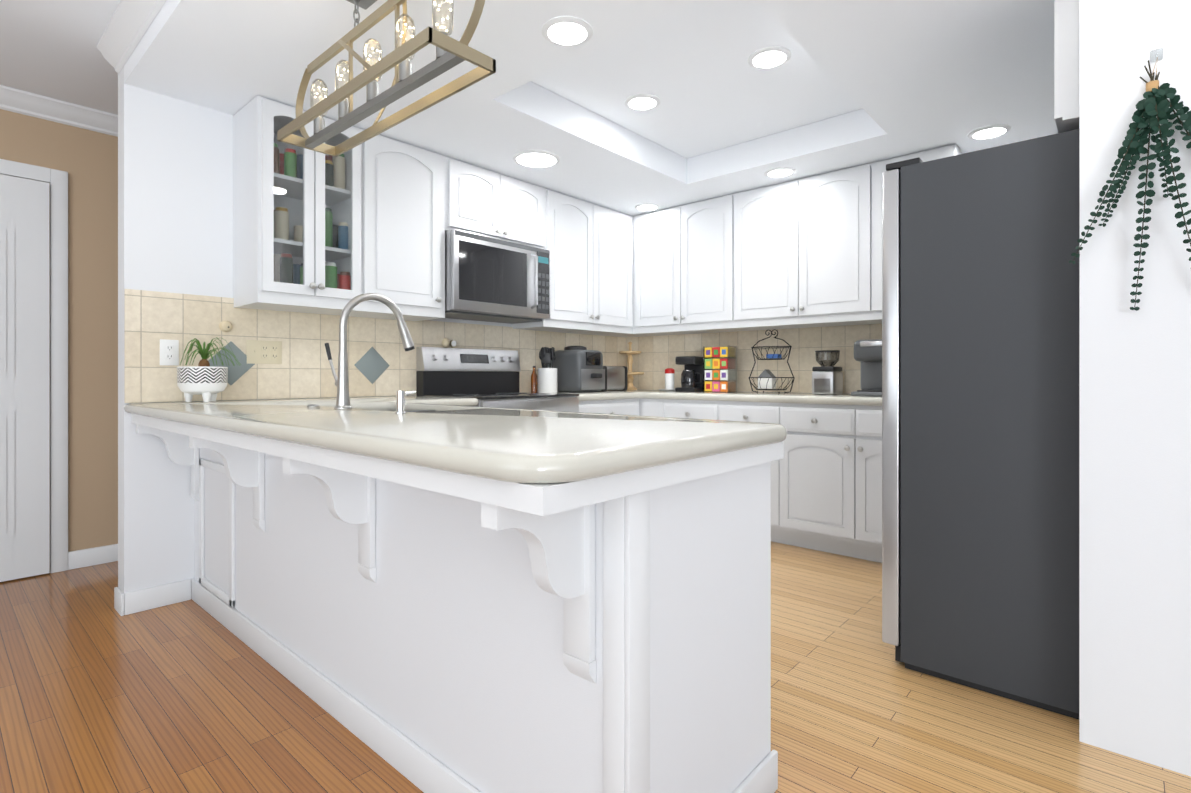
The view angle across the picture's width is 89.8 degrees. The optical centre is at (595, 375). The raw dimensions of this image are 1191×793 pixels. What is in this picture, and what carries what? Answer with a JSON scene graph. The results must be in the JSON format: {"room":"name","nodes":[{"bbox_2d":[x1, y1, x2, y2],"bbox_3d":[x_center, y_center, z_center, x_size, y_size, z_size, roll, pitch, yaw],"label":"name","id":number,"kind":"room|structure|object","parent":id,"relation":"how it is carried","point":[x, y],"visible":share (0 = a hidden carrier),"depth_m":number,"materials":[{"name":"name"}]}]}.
{"room":"kitchen","nodes":[
{"label":"kitchen","id":0,"kind":"room"},
{"bbox_2d":[0,109,117,551],"bbox_3d":[-3.998,-0.200,1.925,0.120,2.460,6.500,0,0,42],"label":"wall","id":1,"kind":"structure","parent":0,"point":[86,160],"depth_m":3.24,"materials":[{"name":"beige paint"}]},
{"bbox_2d":[0,159,67,581],"bbox_3d":[-3.092,-0.025,2.820,0.042,2.110,0.910,0,0,42],"label":"door","id":2,"kind":"structure","parent":1,"relation":"attached to","point":[33,409],"depth_m":3.05,"materials":[{"name":"white wood"}]},
{"bbox_2d":[0,85,117,136],"bbox_3d":[-3.957,-1.381,1.822,0.075,0.095,6.400,0,0,42],"label":"crown molding","id":3,"kind":"structure","parent":1,"relation":"attached to","point":[11,99],"depth_m":3.11,"materials":[{"name":"white wood"}]},
{"bbox_2d":[68,544,117,569],"bbox_3d":[-2.422,0.982,3.595,0.016,0.095,1.150,0,0,42],"label":"baseboard","id":4,"kind":"structure","parent":1,"relation":"attached to","point":[108,553],"depth_m":3.24,"materials":[{"name":"white wood"}]},
{"bbox_2d":[118,67,511,592],"bbox_3d":[-0.888,-0.200,3.951,0.120,2.460,3.580,0,0,42],"label":"wall","id":5,"kind":"structure","parent":0,"point":[175,195],"depth_m":2.68,"materials":[{"name":"white paint"}]},
{"bbox_2d":[97,0,165,73],"bbox_3d":[-0.412,-1.381,1.083,4.600,0.095,0.075,0,0,42],"label":"crown molding","id":6,"kind":"structure","parent":5,"relation":"attached to","point":[129,23],"depth_m":2.37,"materials":[{"name":"white wood"}]},
{"bbox_2d":[117,579,190,615],"bbox_3d":[-1.950,0.983,2.655,0.013,0.095,0.258,0,0,42],"label":"baseboard","id":7,"kind":"structure","parent":5,"relation":"attached to","point":[132,602],"depth_m":2.64,"materials":[{"name":"white wood"}]},
{"bbox_2d":[124,289,625,402],"bbox_3d":[-0.880,-0.129,3.858,0.012,0.492,3.448,0,0,42],"label":"backsplash","id":8,"kind":"structure","parent":5,"relation":"attached to","point":[381,361],"depth_m":3.09,"materials":[{"name":"tile"}]},
{"bbox_2d":[160,339,178,365],"bbox_3d":[-1.911,-0.104,2.674,0.027,0.115,0.067,0,0,42],"label":"outlet plates","id":9,"kind":"object","parent":8,"relation":"attached to","point":[169,349],"depth_m":2.68,"materials":[{"name":"white plastic"}]},
{"bbox_2d":[219,321,232,331],"bbox_3d":[-1.762,-0.234,2.841,0.027,0.049,0.055,0,0,42],"label":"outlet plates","id":10,"kind":"object","parent":8,"relation":"attached to","point":[225,326],"depth_m":2.84,"materials":[{"name":"white plastic"}]},
{"bbox_2d":[246,340,281,363],"bbox_3d":[-1.650,-0.117,2.967,0.027,0.115,0.161,0,0,42],"label":"outlet plates","id":11,"kind":"object","parent":8,"relation":"attached to","point":[262,352],"depth_m":2.98,"materials":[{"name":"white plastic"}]},
{"bbox_2d":[317,126,448,320],"bbox_3d":[-1.155,-0.793,3.303,0.338,0.927,0.555,0,0,42],"label":"upper cabinet","id":12,"kind":"object","parent":5,"relation":"attached to","point":[383,202],"depth_m":3.12,"materials":[{"name":"white wood"}]},
{"bbox_2d":[449,157,544,247],"bbox_3d":[-0.715,-1.046,3.798,0.338,0.422,0.770,0,0,42],"label":"upper cabinet","id":13,"kind":"object","parent":5,"relation":"attached to","point":[482,201],"depth_m":3.66,"materials":[{"name":"white wood"}]},
{"bbox_2d":[445,229,549,323],"bbox_3d":[-0.676,-0.598,3.763,0.444,0.469,0.758,0,0,42],"label":"microwave","id":14,"kind":"object","parent":13,"relation":"attached to","point":[490,279],"visible":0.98,"depth_m":3.60,"materials":[{"name":"silver metal"}]},
{"bbox_2d":[512,188,632,336],"bbox_3d":[-0.113,-0.793,4.424,0.407,0.927,0.965,0,0,42],"label":"upper cabinet","id":15,"kind":"object","parent":5,"relation":"attached to","point":[590,245],"depth_m":4.29,"materials":[{"name":"white wood"}]},
{"bbox_2d":[0,0,862,157],"bbox_3d":[-0.027,-1.454,-0.064,9.100,0.050,8.800,0,0,42],"label":"ceiling","id":16,"kind":"structure","parent":0,"point":[700,77],"depth_m":2.82,"materials":[{"name":"white paint"}]},
{"bbox_2d":[124,0,1057,215],"bbox_3d":[0.799,-1.344,2.372,4.500,0.168,3.460,0,0,42],"label":"ceiling","id":17,"kind":"structure","parent":0,"point":[911,76],"depth_m":2.53,"materials":[{"name":"white paint"}]},
{"bbox_2d":[277,0,495,156],"bbox_3d":[-0.697,-1.043,1.869,1.108,0.427,0.219,0,0,42],"label":"pendant light","id":18,"kind":"object","parent":17,"relation":"hanging from","point":[451,52],"visible":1,"depth_m":1.81,"materials":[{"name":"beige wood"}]},
{"bbox_2d":[513,150,559,167],"bbox_3d":[-0.342,-1.255,3.466,0.272,0.009,0.272,0,0,-3],"label":"recessed light","id":19,"kind":"object","parent":17,"relation":"in","point":[529,158],"depth_m":3.45,"materials":[{"name":"white"}]},
{"bbox_2d":[542,16,592,46],"bbox_3d":[-0.103,-1.255,2.184,0.187,0.009,0.187,0,0,-3],"label":"recessed light","id":20,"kind":"object","parent":17,"relation":"in","point":[567,31],"depth_m":2.18,"materials":[{"name":"white plastic"}]},
{"bbox_2d":[624,94,660,110],"bbox_3d":[0.245,-1.425,3.118,0.187,0.009,0.187,0,0,-3],"label":"recessed light","id":21,"kind":"object","parent":17,"relation":"in","point":[639,102],"depth_m":3.11,"materials":[{"name":"white plastic"}]},
{"bbox_2d":[635,203,659,210],"bbox_3d":[0.386,-1.255,4.451,0.187,0.009,0.187,0,0,-3],"label":"recessed light","id":22,"kind":"object","parent":17,"relation":"in","point":[646,206],"depth_m":4.43,"materials":[{"name":"white"}]},
{"bbox_2d":[748,46,790,68],"bbox_3d":[0.781,-1.425,2.683,0.187,0.009,0.187,0,0,-3],"label":"recessed light","id":23,"kind":"object","parent":17,"relation":"in","point":[773,56],"depth_m":2.67,"materials":[{"name":"white plastic"}]},
{"bbox_2d":[764,167,795,177],"bbox_3d":[1.139,-1.255,3.688,0.187,0.009,0.187,0,0,-3],"label":"recessed light","id":24,"kind":"object","parent":17,"relation":"in","point":[776,172],"depth_m":3.68,"materials":[{"name":"white plastic"}]},
{"bbox_2d":[968,124,1010,139],"bbox_3d":[2.032,-1.255,3.083,0.187,0.009,0.187,0,0,-3],"label":"recessed light","id":25,"kind":"object","parent":17,"relation":"in","point":[987,132],"depth_m":3.07,"materials":[{"name":"white plastic"}]},
{"bbox_2d":[0,541,1190,792],"bbox_3d":[-0.027,1.061,-0.064,9.100,0.060,8.800,0,0,42],"label":"floor","id":26,"kind":"structure","parent":0,"point":[98,693],"depth_m":1.81,"materials":[{"name":"brown wood"}]},
{"bbox_2d":[184,427,235,635],"bbox_3d":[-1.387,0.596,2.729,0.754,0.868,0.610,0,0,42],"label":"base cabinet","id":27,"kind":"object","parent":26,"relation":"on","point":[210,456],"depth_m":2.54,"materials":[{"name":"white paint"}]},
{"bbox_2d":[236,435,351,731],"bbox_3d":[-0.751,0.596,2.164,1.052,0.868,0.610,0,0,42],"label":"base cabinet","id":28,"kind":"object","parent":26,"relation":"on","point":[294,504],"depth_m":1.97,"materials":[{"name":"white paint"}]},
{"bbox_2d":[352,459,443,792],"bbox_3d":[-0.249,0.596,1.718,0.550,0.868,0.610,0,0,42],"label":"base cabinet","id":29,"kind":"object","parent":26,"relation":"on","point":[398,512],"depth_m":1.56,"materials":[{"name":"white paint"}]},
{"bbox_2d":[416,338,578,411],"bbox_3d":[-0.576,0.396,3.675,0.689,1.268,0.758,0,0,42],"label":"range","id":30,"kind":"object","parent":26,"relation":"on","point":[487,377],"visible":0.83,"depth_m":3.72,"materials":[{"name":"silver metal"}]},
{"bbox_2d":[579,402,634,414],"bbox_3d":[-0.127,0.596,4.249,0.619,0.868,0.685,0,0,42],"label":"base cabinet","id":31,"kind":"object","parent":26,"relation":"on","point":[621,408],"depth_m":4.02,"materials":[{"name":"white wood"}]},
{"bbox_2d":[444,447,782,792],"bbox_3d":[0.065,0.596,1.439,0.512,0.868,0.610,0,0,42],"label":"base cabinet","id":32,"kind":"object","parent":26,"relation":"on","point":[444,595],"depth_m":1.22,"materials":[{"name":"white paint"}]},
{"bbox_2d":[124,395,786,494],"bbox_3d":[-0.587,0.161,2.229,2.614,0.086,1.405,0,0,42],"label":"countertop","id":33,"kind":"structure","parent":32,"relation":"on","point":[539,452],"depth_m":1.27,"materials":[{"name":"beige stone"}]},
{"bbox_2d":[177,337,240,401],"bbox_3d":[-1.751,-0.030,2.704,0.280,0.293,0.241,0,0,42],"label":"plant pot","id":34,"kind":"object","parent":33,"relation":"on","point":[205,380],"visible":1,"depth_m":2.63,"materials":[{"name":"white ceramic"}]},
{"bbox_2d":[307,404,319,406],"bbox_3d":[-1.067,0.112,2.258,0.043,0.010,0.044,0,0,42],"label":"cover","id":35,"kind":"object","parent":33,"relation":"on","point":[313,405],"visible":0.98,"depth_m":2.25,"materials":[{"name":"silver metal"}]},
{"bbox_2d":[325,293,414,408],"bbox_3d":[-0.839,-0.094,2.238,0.131,0.423,0.313,0,0,42],"label":"faucet","id":36,"kind":"object","parent":33,"relation":"on","point":[342,386],"visible":1,"depth_m":2.12,"materials":[{"name":"silver metal"}]},
{"bbox_2d":[394,391,415,413],"bbox_3d":[-0.601,0.082,1.887,0.039,0.071,0.071,0,0,42],"label":"soap dispenser","id":37,"kind":"object","parent":33,"relation":"on","point":[400,402],"visible":1,"depth_m":1.86,"materials":[{"name":"silver metal"}]},
{"bbox_2d":[384,407,443,410],"bbox_3d":[-0.754,0.240,2.280,0.688,0.209,0.338,0,0,42],"label":"sink","id":38,"kind":"object","parent":33,"relation":"in","point":[385,408],"depth_m":2.48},
{"bbox_2d":[635,406,670,416],"bbox_3d":[0.598,0.596,4.413,0.263,0.868,0.673,0,0,42],"label":"base cabinet","id":39,"kind":"object","parent":26,"relation":"on","point":[657,411],"depth_m":4.21,"materials":[{"name":"white wood"}]},
{"bbox_2d":[671,406,766,422],"bbox_3d":[1.011,0.596,4.083,0.905,0.868,0.618,0,0,42],"label":"base cabinet","id":40,"kind":"object","parent":26,"relation":"on","point":[693,412],"depth_m":3.87,"materials":[{"name":"white wood"}]},
{"bbox_2d":[767,410,881,562],"bbox_3d":[1.634,0.596,3.530,0.980,0.868,0.618,0,0,42],"label":"base cabinet","id":41,"kind":"object","parent":26,"relation":"on","point":[826,483],"depth_m":3.40,"materials":[{"name":"white wood"}]},
{"bbox_2d":[527,390,881,413],"bbox_3d":[1.109,0.140,3.551,3.396,0.044,1.283,0,0,42],"label":"countertop","id":42,"kind":"structure","parent":41,"relation":"on","point":[837,403],"depth_m":3.78,"materials":[{"name":"beige stone"}]},
{"bbox_2d":[531,366,536,392],"bbox_3d":[-0.423,0.024,4.113,0.046,0.185,0.046,0,0,42],"label":"oil bottle","id":43,"kind":"object","parent":42,"relation":"on","point":[533,382],"visible":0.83,"depth_m":4.09,"materials":[{"name":"brown glass"}]},
{"bbox_2d":[538,347,556,392],"bbox_3d":[-0.335,-0.043,4.143,0.143,0.319,0.137,0,0,42],"label":"utensil crock","id":44,"kind":"object","parent":42,"relation":"on","point":[547,379],"visible":0.98,"depth_m":4.09,"materials":[{"name":"white ceramic"}]},
{"bbox_2d":[553,346,604,392],"bbox_3d":[-0.105,-0.050,4.286,0.365,0.334,0.270,0,0,42],"label":"air fryer","id":45,"kind":"object","parent":42,"relation":"on","point":[580,369],"visible":0.94,"depth_m":4.19,"materials":[{"name":"grey plastic"}]},
{"bbox_2d":[601,366,626,390],"bbox_3d":[0.091,0.021,4.602,0.176,0.192,0.303,0,0,42],"label":"toaster","id":46,"kind":"object","parent":42,"relation":"on","point":[615,378],"visible":0.56,"depth_m":4.55,"materials":[{"name":"silver metal"}]},
{"bbox_2d":[619,341,643,389],"bbox_3d":[0.283,-0.084,4.878,0.230,0.400,0.230,0,0,42],"label":"tiered stand","id":47,"kind":"object","parent":42,"relation":"on","point":[630,373],"visible":0.92,"depth_m":4.85,"materials":[{"name":"brown wood"}]},
{"bbox_2d":[659,368,674,390],"bbox_3d":[0.570,0.029,4.583,0.170,0.176,0.170,0,0,42],"label":"canister","id":48,"kind":"object","parent":42,"relation":"on","point":[669,379],"visible":0.92,"depth_m":4.55,"materials":[{"name":"white plastic"}]},
{"bbox_2d":[675,356,702,391],"bbox_3d":[0.733,-0.013,4.450,0.191,0.260,0.222,0,0,42],"label":"coffee maker","id":49,"kind":"object","parent":42,"relation":"on","point":[692,376],"visible":0.88,"depth_m":4.38,"materials":[{"name":"black plastic"}]},
{"bbox_2d":[703,346,736,391],"bbox_3d":[0.903,-0.048,4.326,0.204,0.330,0.130,0,0,42],"label":"organizer","id":50,"kind":"object","parent":42,"relation":"on","point":[728,356],"visible":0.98,"depth_m":4.28,"materials":[{"name":"multicoloured plastic"}]},
{"bbox_2d":[748,329,794,392],"bbox_3d":[1.183,-0.098,4.024,0.326,0.429,0.229,0,0,42],"label":"wire basket","id":51,"kind":"object","parent":42,"relation":"on","point":[766,378],"visible":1,"depth_m":4.01,"materials":[{"name":"black metal"}]},
{"bbox_2d":[812,350,842,394],"bbox_3d":[1.472,-0.022,3.792,0.148,0.278,0.173,0,0,42],"label":"coffee grinder","id":52,"kind":"object","parent":42,"relation":"on","point":[826,380],"visible":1,"depth_m":3.74,"materials":[{"name":"silver metal"}]},
{"bbox_2d":[851,339,881,395],"bbox_3d":[1.679,-0.048,3.528,0.230,0.330,0.323,0,0,42],"label":"coffee machine","id":53,"kind":"object","parent":42,"relation":"on","point":[868,355],"visible":0.44,"depth_m":3.46,"materials":[{"name":"grey"}]},
{"bbox_2d":[882,129,1079,719],"bbox_3d":[1.594,0.137,2.239,0.834,1.787,0.905,0,0,42],"label":"fridge","id":54,"kind":"object","parent":26,"relation":"on","point":[980,427],"visible":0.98,"depth_m":1.93,"materials":[{"name":"grey metal"}]},
{"bbox_2d":[626,338,783,392],"bbox_3d":[2.511,-0.200,3.246,5.900,2.460,0.120,0,0,42],"label":"wall","id":55,"kind":"structure","parent":0,"point":[626,358],"depth_m":5.16,"materials":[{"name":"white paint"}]},
{"bbox_2d":[633,192,740,335],"bbox_3d":[0.728,-0.793,4.475,0.937,0.927,0.408,0,0,42],"label":"upper cabinet","id":56,"kind":"object","parent":55,"relation":"attached to","point":[687,258],"depth_m":4.35,"materials":[{"name":"white wood"}]},
{"bbox_2d":[627,324,881,393],"bbox_3d":[1.536,-0.113,4.024,3.386,0.459,0.008,0,0,42],"label":"backsplash","id":57,"kind":"structure","parent":55,"relation":"attached to","point":[654,359],"depth_m":4.30,"materials":[{"name":"tile"}]},
{"bbox_2d":[741,166,868,330],"bbox_3d":[1.394,-0.793,3.930,1.018,0.927,0.338,0,0,42],"label":"upper cabinet","id":58,"kind":"object","parent":55,"relation":"attached to","point":[799,236],"depth_m":3.79,"materials":[{"name":"white wood"}]},
{"bbox_2d":[857,144,962,323],"bbox_3d":[1.869,-0.793,3.508,0.489,0.927,0.338,0,0,42],"label":"upper cabinet","id":59,"kind":"object","parent":55,"relation":"attached to","point":[869,176],"depth_m":3.51,"materials":[{"name":"white wood"}]},
{"bbox_2d":[1079,0,1190,775],"bbox_3d":[2.060,-0.200,1.134,1.770,2.460,0.102,0,0,42],"label":"wall","id":60,"kind":"structure","parent":0,"point":[1134,534],"depth_m":1.61,"materials":[{"name":"white paint"}]},
{"bbox_2d":[1069,48,1190,310],"bbox_3d":[1.505,-0.517,1.513,0.482,0.688,0.069,0,0,42],"label":"eucalyptus","id":61,"kind":"object","parent":60,"relation":"hanging from","point":[1152,112],"visible":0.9,"depth_m":1.56,"materials":[{"name":"green plant"}]},
{"bbox_3d":[2.285,-0.200,2.193,0.120,2.460,1.755,0,0,42],"label":"wall","id":62,"kind":"structure","parent":0,"visible":0},
{"bbox_2d":[1054,0,1079,132],"bbox_3d":[1.812,-1.013,2.045,0.382,0.487,0.905,0,0,42],"label":"upper cabinet","id":63,"kind":"object","parent":62,"relation":"attached to","point":[1066,65],"visible":0.25,"depth_m":1.79,"materials":[{"name":"white wood"}]}
]}

